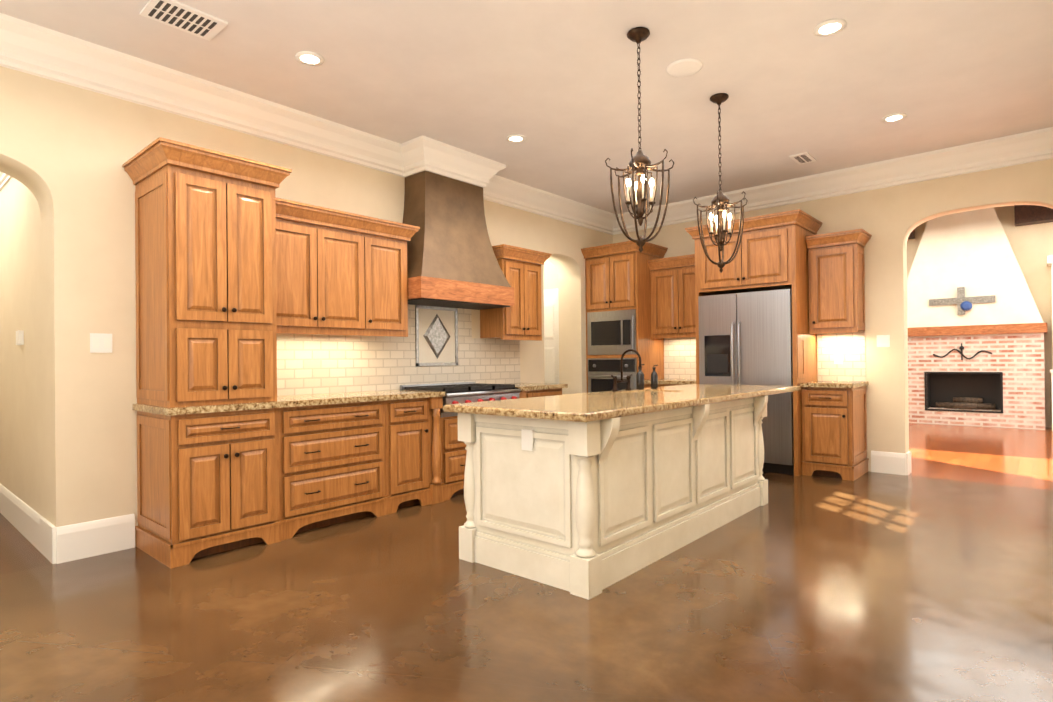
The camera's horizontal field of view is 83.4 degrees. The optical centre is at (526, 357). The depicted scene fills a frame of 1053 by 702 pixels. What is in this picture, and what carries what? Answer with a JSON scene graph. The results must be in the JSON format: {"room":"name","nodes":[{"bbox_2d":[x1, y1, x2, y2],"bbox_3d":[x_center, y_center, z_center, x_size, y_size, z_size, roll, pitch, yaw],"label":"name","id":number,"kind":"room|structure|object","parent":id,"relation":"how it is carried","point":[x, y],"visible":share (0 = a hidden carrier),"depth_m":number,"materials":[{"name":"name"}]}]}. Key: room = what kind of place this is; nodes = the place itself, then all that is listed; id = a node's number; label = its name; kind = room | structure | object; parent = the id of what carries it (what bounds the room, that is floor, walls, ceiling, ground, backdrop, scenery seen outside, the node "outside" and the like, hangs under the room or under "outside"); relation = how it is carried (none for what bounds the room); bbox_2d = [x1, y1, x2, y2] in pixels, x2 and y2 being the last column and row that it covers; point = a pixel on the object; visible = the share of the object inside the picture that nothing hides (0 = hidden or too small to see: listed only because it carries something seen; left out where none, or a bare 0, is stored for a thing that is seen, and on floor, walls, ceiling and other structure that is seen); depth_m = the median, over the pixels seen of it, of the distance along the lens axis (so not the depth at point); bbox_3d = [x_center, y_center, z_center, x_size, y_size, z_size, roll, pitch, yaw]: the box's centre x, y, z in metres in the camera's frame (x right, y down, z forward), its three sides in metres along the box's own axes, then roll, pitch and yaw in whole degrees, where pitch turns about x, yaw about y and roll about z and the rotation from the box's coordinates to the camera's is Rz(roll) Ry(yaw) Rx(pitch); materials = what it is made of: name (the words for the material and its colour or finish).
{"room":"kitchen","nodes":[
{"label":"kitchen","id":0,"kind":"room"},
{"bbox_2d":[0,177,42,515],"bbox_3d":[-4.452,-0.124,5.088,3.840,2.740,0.200,-1,0,41],"label":"wall","id":1,"kind":"structure","parent":0,"point":[21,457],"depth_m":4.08,"materials":[{"name":"paint"}]},
{"bbox_2d":[0,172,11,191],"bbox_3d":[-4.493,-1.414,4.910,3.640,0.161,0.112,-1,0,41],"label":"crown molding","id":2,"kind":"structure","parent":1,"relation":"attached to","point":[5,179],"depth_m":4.53,"materials":[{"name":"white wood"}]},
{"bbox_2d":[16,330,23,344],"bbox_3d":[-3.565,-0.138,4.158,0.100,0.100,0.029,-1,0,41],"label":"light switch","id":3,"kind":"object","parent":1,"relation":"attached to","point":[19,337],"visible":1,"depth_m":4.13,"materials":[{"name":"white plastic"}]},
{"bbox_2d":[0,484,55,563],"bbox_3d":[-4.300,1.135,4.816,4.000,0.215,0.018,-1,0,41],"label":"baseboard","id":4,"kind":"structure","parent":1,"relation":"attached to","point":[35,529],"depth_m":3.94,"materials":[{"name":"white wood"}]},
{"bbox_2d":[0,66,612,546],"bbox_3d":[-1.682,-0.333,5.066,0.360,3.100,8.700,-1,0,41],"label":"wall","id":5,"kind":"structure","parent":0,"point":[66,152],"depth_m":3.71,"materials":[{"name":"paint"}]},
{"bbox_2d":[56,514,134,563],"bbox_3d":[-2.651,1.113,3.650,0.018,0.215,0.400,-1,0,41],"label":"baseboard","id":6,"kind":"structure","parent":5,"relation":"attached to","point":[82,540],"depth_m":3.63,"materials":[{"name":"white wood"}]},
{"bbox_2d":[90,333,111,352],"bbox_3d":[-2.647,-0.089,3.680,0.009,0.120,0.115,-1,0,41],"label":"switch plate","id":7,"kind":"object","parent":5,"relation":"attached to","point":[100,342],"visible":1,"depth_m":3.67,"materials":[{"name":"white plastic"}]},
{"bbox_2d":[0,13,621,234],"bbox_3d":[-1.501,-1.771,4.901,0.160,0.230,8.300,-1,0,41],"label":"crown molding","id":8,"kind":"structure","parent":5,"relation":"attached to","point":[38,50],"depth_m":4.13,"materials":[{"name":"white wood"}]},
{"bbox_2d":[275,197,366,335],"bbox_3d":[-1.698,-0.640,4.511,0.349,0.938,0.845,-1,0,41],"label":"upper cabinet","id":9,"kind":"object","parent":5,"relation":"attached to","point":[338,272],"depth_m":4.42,"materials":[{"name":"brown wood"}]},
{"bbox_2d":[367,217,410,336],"bbox_3d":[-1.277,-0.642,4.992,0.349,0.938,0.434,-1,0,41],"label":"upper cabinet","id":10,"kind":"object","parent":5,"relation":"attached to","point":[387,284],"depth_m":4.87,"materials":[{"name":"brown wood"}]},
{"bbox_2d":[277,304,519,395],"bbox_3d":[-1.083,-0.179,5.454,0.023,0.938,3.069,-1,0,41],"label":"backsplash","id":11,"kind":"structure","parent":5,"relation":"attached to","point":[439,345],"depth_m":5.41,"materials":[{"name":"tile"}]},
{"bbox_2d":[401,135,514,309],"bbox_3d":[-0.694,-1.191,5.553,0.498,1.398,1.160,-1,0,41],"label":"range hood","id":12,"kind":"object","parent":5,"relation":"attached to","point":[452,261],"visible":0.83,"depth_m":5.38,"materials":[{"name":"plaster"},{"name":"wood"}]},
{"bbox_2d":[480,244,551,340],"bbox_3d":[-0.129,-0.649,6.250,0.418,0.938,0.750,-1,0,41],"label":"upper cabinet","id":13,"kind":"object","parent":5,"relation":"attached to","point":[520,267],"visible":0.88,"depth_m":6.12,"materials":[{"name":"brown wood"}]},
{"bbox_2d":[0,423,1052,701],"bbox_3d":[1.827,1.234,5.889,12.200,0.100,14.550,-1,0,41],"label":"floor","id":14,"kind":"structure","parent":0,"point":[868,586],"depth_m":2.77,"materials":[{"name":"concrete"}]},
{"bbox_2d":[122,137,291,568],"bbox_3d":[-2.054,-0.011,3.838,0.688,2.453,0.779,-1,0,41],"label":"tall cabinet","id":15,"kind":"object","parent":14,"relation":"on","point":[205,273],"visible":1,"depth_m":3.62,"materials":[{"name":"brown wood"}]},
{"bbox_2d":[279,400,386,539],"bbox_3d":[-1.569,0.773,4.407,0.652,0.880,0.849,-1,0,41],"label":"base cabinet","id":16,"kind":"object","parent":14,"relation":"on","point":[332,464],"visible":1,"depth_m":4.18,"materials":[{"name":"brown wood"}]},
{"bbox_2d":[132,390,444,415],"bbox_3d":[-1.607,0.312,4.369,0.653,0.040,2.075,-1,0,41],"label":"countertop","id":17,"kind":"structure","parent":16,"relation":"on","point":[320,399],"depth_m":4.08,"materials":[{"name":"stone"}]},
{"bbox_2d":[400,382,520,416],"bbox_3d":[-0.591,0.376,5.470,0.673,0.259,0.916,-1,0,41],"label":"range","id":18,"kind":"object","parent":17,"relation":"on","point":[462,392],"visible":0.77,"depth_m":5.27,"materials":[{"name":"silver metal"}]},
{"bbox_2d":[385,397,430,514],"bbox_3d":[-1.146,0.770,4.888,0.653,0.880,0.429,-1,0,41],"label":"base cabinet","id":19,"kind":"object","parent":14,"relation":"on","point":[407,452],"visible":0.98,"depth_m":4.68,"materials":[{"name":"brown wood"}]},
{"bbox_2d":[429,396,443,503],"bbox_3d":[-0.961,0.769,5.091,0.663,0.880,0.119,-1,0,41],"label":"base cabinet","id":20,"kind":"object","parent":14,"relation":"on","point":[435,460],"visible":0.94,"depth_m":4.88,"materials":[{"name":"brown wood"}]},
{"bbox_2d":[440,416,466,500],"bbox_3d":[-0.615,0.857,5.494,0.652,0.700,0.940,-1,0,41],"label":"base cabinet","id":21,"kind":"object","parent":14,"relation":"on","point":[454,451],"visible":0.27,"depth_m":5.03,"materials":[{"name":"brown wood"}]},
{"bbox_2d":[519,391,526,397],"bbox_3d":[-0.262,0.765,5.889,0.663,0.880,0.119,-1,0,41],"label":"base cabinet","id":22,"kind":"object","parent":14,"relation":"on","point":[522,394],"depth_m":5.69,"materials":[{"name":"brown wood"}]},
{"bbox_2d":[526,388,561,397],"bbox_3d":[-0.019,0.764,6.174,0.653,0.880,0.627,-1,0,41],"label":"base cabinet","id":23,"kind":"object","parent":14,"relation":"on","point":[542,392],"visible":0.06,"depth_m":5.97,"materials":[{"name":"brown wood"}]},
{"bbox_2d":[508,383,567,390],"bbox_3d":[-0.065,0.303,6.129,0.653,0.040,0.765,-1,0,41],"label":"countertop","id":24,"kind":"structure","parent":23,"relation":"on","point":[529,386],"depth_m":5.97,"materials":[{"name":"stone"}]},
{"bbox_2d":[455,392,786,599],"bbox_3d":[0.883,0.746,4.229,0.997,0.880,2.772,-1,0,41],"label":"kitchen island","id":25,"kind":"object","parent":14,"relation":"on","point":[588,496],"depth_m":3.32,"materials":[{"name":"white wood"}]},
{"bbox_2d":[443,384,798,423],"bbox_3d":[0.975,0.288,4.350,1.015,0.034,3.280,-1,0,41],"label":"island countertop","id":26,"kind":"structure","parent":25,"relation":"on","point":[582,408],"depth_m":3.53,"materials":[{"name":"beige stone"}]},
{"bbox_2d":[611,349,640,390],"bbox_3d":[0.825,0.100,4.707,0.204,0.334,0.304,-1,0,41],"label":"faucet","id":27,"kind":"object","parent":26,"relation":"on","point":[615,381],"visible":1,"depth_m":4.72,"materials":[{"name":"brown metal"}]},
{"bbox_2d":[636,364,644,388],"bbox_3d":[0.956,0.161,4.952,0.073,0.212,0.066,-1,0,41],"label":"soap dispenser","id":28,"kind":"object","parent":26,"relation":"on","point":[640,379],"visible":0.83,"depth_m":4.93,"materials":[{"name":"black glass"}]},
{"bbox_2d":[651,365,657,387],"bbox_3d":[1.102,0.165,5.090,0.065,0.203,0.060,-1,0,41],"label":"soap bottle","id":29,"kind":"object","parent":26,"relation":"on","point":[654,379],"visible":1,"depth_m":5.07,"materials":[{"name":"black glass"}]},
{"bbox_2d":[581,241,667,392],"bbox_3d":[1.260,-0.095,7.514,0.827,2.583,0.738,-1,0,41],"label":"tall cabinet","id":30,"kind":"object","parent":14,"relation":"on","point":[617,276],"visible":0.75,"depth_m":7.27,"materials":[{"name":"brown wood"}]},
{"bbox_2d":[587,309,635,354],"bbox_3d":[1.228,-0.305,7.534,0.707,0.540,0.594,-1,0,41],"label":"built-in microwave","id":31,"kind":"object","parent":30,"relation":"in","point":[611,332],"visible":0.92,"depth_m":7.30,"materials":[{"name":"silver metal"}]},
{"bbox_2d":[588,358,636,392],"bbox_3d":[1.224,0.377,7.519,0.707,0.736,0.686,-1,0,41],"label":"wall oven","id":32,"kind":"object","parent":30,"relation":"in","point":[601,371],"visible":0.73,"depth_m":7.32,"materials":[{"name":"silver metal"}]},
{"bbox_2d":[644,384,685,387],"bbox_3d":[1.841,0.748,7.066,0.759,0.880,0.653,-1,0,41],"label":"base cabinet","id":33,"kind":"object","parent":14,"relation":"on","point":[649,385],"depth_m":6.92,"materials":[{"name":"brown wood"}]},
{"bbox_2d":[644,378,695,383],"bbox_3d":[1.837,0.287,7.067,0.757,0.040,0.653,-1,0,41],"label":"countertop","id":34,"kind":"structure","parent":33,"relation":"on","point":[676,381],"depth_m":6.83,"materials":[{"name":"stone"}]},
{"bbox_2d":[698,289,793,474],"bbox_3d":[2.479,0.249,6.421,0.970,1.860,0.763,-1,0,41],"label":"refrigerator","id":35,"kind":"object","parent":14,"relation":"on","point":[745,338],"visible":0.65,"depth_m":6.06,"materials":[{"name":"silver metal"}]},
{"bbox_2d":[685,209,822,475],"bbox_3d":[2.472,-0.128,6.419,1.199,2.613,0.788,-1,0,41],"label":"tall cabinet","id":36,"kind":"object","parent":14,"relation":"on","point":[772,253],"visible":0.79,"depth_m":6.05,"materials":[{"name":"brown wood"}]},
{"bbox_2d":[801,386,868,480],"bbox_3d":[3.108,0.730,5.956,0.468,0.880,0.653,-1,0,41],"label":"base cabinet","id":37,"kind":"object","parent":14,"relation":"on","point":[834,432],"visible":0.96,"depth_m":5.75,"materials":[{"name":"brown wood"}]},
{"bbox_2d":[800,381,868,387],"bbox_3d":[3.106,0.269,5.955,0.473,0.040,0.653,-1,0,41],"label":"countertop","id":38,"kind":"structure","parent":37,"relation":"on","point":[841,384],"depth_m":5.78,"materials":[{"name":"stone"}]},
{"bbox_2d":[907,208,1046,429],"bbox_3d":[7.416,-0.731,10.053,2.160,3.746,0.500,-1,0,41],"label":"fireplace","id":39,"kind":"object","parent":14,"relation":"on","point":[977,327],"visible":0.94,"depth_m":9.89,"materials":[{"name":"white brick"}]},
{"bbox_2d":[1047,255,1052,430],"bbox_3d":[8.555,-0.234,9.038,0.860,2.720,0.530,-1,0,41],"label":"window","id":40,"kind":"structure","parent":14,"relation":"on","point":[1049,260],"depth_m":9.23,"materials":[{"name":"white"}]},
{"bbox_2d":[0,0,1052,213],"bbox_3d":[0.152,-1.960,3.452,5.280,0.100,8.700,-1,0,41],"label":"ceiling","id":41,"kind":"structure","parent":0,"point":[554,82],"depth_m":3.98,"materials":[{"name":"paint"}]},
{"bbox_2d":[140,0,227,40],"bbox_3d":[-1.899,-1.881,3.281,0.260,0.015,0.360,-1,0,41],"label":"ceiling vent","id":42,"kind":"object","parent":41,"relation":"in","point":[187,19],"visible":1,"depth_m":3.27,"materials":[{"name":"white metal"}]},
{"bbox_2d":[295,51,324,65],"bbox_3d":[-1.369,-1.886,3.734,0.176,0.011,0.176,-1,0,41],"label":"recessed light","id":43,"kind":"object","parent":41,"relation":"in","point":[309,58],"visible":1,"depth_m":3.73,"materials":[{"name":"white"}]},
{"bbox_2d":[506,134,525,142],"bbox_3d":[-0.092,-1.894,5.115,0.176,0.011,0.176,-1,0,41],"label":"recessed light","id":44,"kind":"object","parent":41,"relation":"in","point":[516,138],"visible":0.98,"depth_m":5.11,"materials":[{"name":"white"}]},
{"bbox_2d":[605,27,673,251],"bbox_3d":[0.667,-1.267,3.482,0.411,1.294,0.403,-1,0,41],"label":"pendant light","id":45,"kind":"object","parent":41,"relation":"hanging from","point":[640,163],"visible":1,"depth_m":3.46,"materials":[{"name":"metal"}]},
{"bbox_2d":[666,58,702,76],"bbox_3d":[1.043,-1.911,3.907,0.236,0.011,0.236,-1,0,41],"label":"ceiling speaker","id":46,"kind":"object","parent":41,"relation":"attached to","point":[683,67],"visible":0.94,"depth_m":3.88,"materials":[{"name":"white"}]},
{"bbox_2d":[693,93,747,272],"bbox_3d":[1.425,-1.271,4.347,0.411,1.294,0.403,-1,0,41],"label":"pendant light","id":47,"kind":"object","parent":41,"relation":"hanging from","point":[720,200],"visible":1,"depth_m":4.33,"materials":[{"name":"metal"}]},
{"bbox_2d":[789,152,816,164],"bbox_3d":[2.668,-1.918,5.701,0.160,0.015,0.300,-1,0,41],"label":"ceiling vent","id":48,"kind":"object","parent":41,"relation":"in","point":[803,158],"visible":1,"depth_m":5.68,"materials":[{"name":"white metal"}]},
{"bbox_2d":[813,19,846,35],"bbox_3d":[1.768,-1.920,3.445,0.176,0.011,0.176,-1,0,41],"label":"recessed light","id":49,"kind":"object","parent":41,"relation":"in","point":[830,27],"visible":1,"depth_m":3.44,"materials":[{"name":"white"}]},
{"bbox_2d":[881,113,906,122],"bbox_3d":[2.957,-1.927,4.756,0.176,0.011,0.176,-1,0,41],"label":"recessed light","id":50,"kind":"object","parent":41,"relation":"in","point":[894,117],"visible":1,"depth_m":4.75,"materials":[{"name":"white"}]},
{"bbox_2d":[544,260,557,289],"bbox_3d":[0.191,-0.189,8.339,1.140,2.800,0.210,-1,0,41],"label":"wall","id":51,"kind":"structure","parent":0,"point":[550,276],"depth_m":8.06,"materials":[{"name":"paint"}]},
{"bbox_2d":[544,288,558,383],"bbox_3d":[0.145,0.141,8.175,0.980,2.140,0.115,-1,0,41],"label":"pantry door","id":52,"kind":"structure","parent":51,"relation":"in","point":[551,333],"depth_m":8.02,"materials":[{"name":"white"}]},
{"bbox_2d":[612,159,1052,471],"bbox_3d":[3.105,-0.377,6.523,4.920,3.100,0.200,-1,0,41],"label":"wall","id":53,"kind":"structure","parent":0,"point":[889,219],"depth_m":5.92,"materials":[{"name":"paint"}]},
{"bbox_2d":[647,254,695,338],"bbox_3d":[1.904,-0.716,7.160,0.759,0.958,0.418,-1,0,41],"label":"upper cabinet","id":54,"kind":"object","parent":53,"relation":"attached to","point":[672,297],"visible":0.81,"depth_m":7.10,"materials":[{"name":"brown wood"}]},
{"bbox_2d":[664,337,695,378],"bbox_3d":[2.047,0.004,7.311,0.757,0.524,0.010,-1,0,41],"label":"backsplash","id":55,"kind":"structure","parent":53,"relation":"attached to","point":[679,358],"depth_m":7.41,"materials":[{"name":"tile"}]},
{"bbox_2d":[616,127,1052,232],"bbox_3d":[2.900,-1.811,6.456,4.350,0.230,0.160,-1,0,41],"label":"crown molding","id":56,"kind":"structure","parent":53,"relation":"attached to","point":[1036,145],"depth_m":5.92,"materials":[{"name":"white wood"}]},
{"bbox_2d":[805,229,871,333],"bbox_3d":[3.191,-0.744,6.032,0.515,0.998,0.418,-1,0,41],"label":"upper cabinet","id":57,"kind":"object","parent":53,"relation":"attached to","point":[836,265],"visible":1,"depth_m":5.94,"materials":[{"name":"brown wood"}]},
{"bbox_2d":[818,331,865,380],"bbox_3d":[3.305,-0.009,6.205,0.448,0.514,0.015,-1,0,41],"label":"backsplash","id":58,"kind":"structure","parent":53,"relation":"attached to","point":[841,356],"depth_m":6.20,"materials":[{"name":"tile"}]},
{"bbox_2d":[877,335,889,346],"bbox_3d":[3.594,-0.165,5.955,0.115,0.120,0.009,-1,0,41],"label":"switch plate","id":59,"kind":"object","parent":53,"relation":"attached to","point":[883,340],"visible":1,"depth_m":5.95,"materials":[{"name":"white plastic"}]},
{"bbox_2d":[871,451,908,474],"bbox_3d":[3.634,1.057,5.922,0.318,0.215,0.018,-1,0,41],"label":"baseboard","id":60,"kind":"structure","parent":53,"relation":"attached to","point":[881,462],"depth_m":5.91,"materials":[{"name":"white wood"}]},
{"bbox_2d":[907,205,1052,427],"bbox_3d":[3.881,-0.713,5.988,9.200,3.750,0.020,-1,0,41],"label":"wall","id":61,"kind":"structure","parent":0,"point":[1031,246],"depth_m":5.32,"materials":[{"name":"paint"}]},
{"bbox_3d":[5.782,-2.648,8.188,9.200,0.100,5.850,-1,0,41],"label":"ceiling","id":62,"kind":"structure","parent":0,"visible":0},
{"bbox_2d":[908,205,1052,238],"bbox_3d":[6.146,-2.374,8.600,8.800,0.448,4.348,-1,0,41],"label":"beam","id":63,"kind":"structure","parent":62,"relation":"attached to","point":[1029,214],"depth_m":9.48,"materials":[{"name":"brown wood"}]}
]}

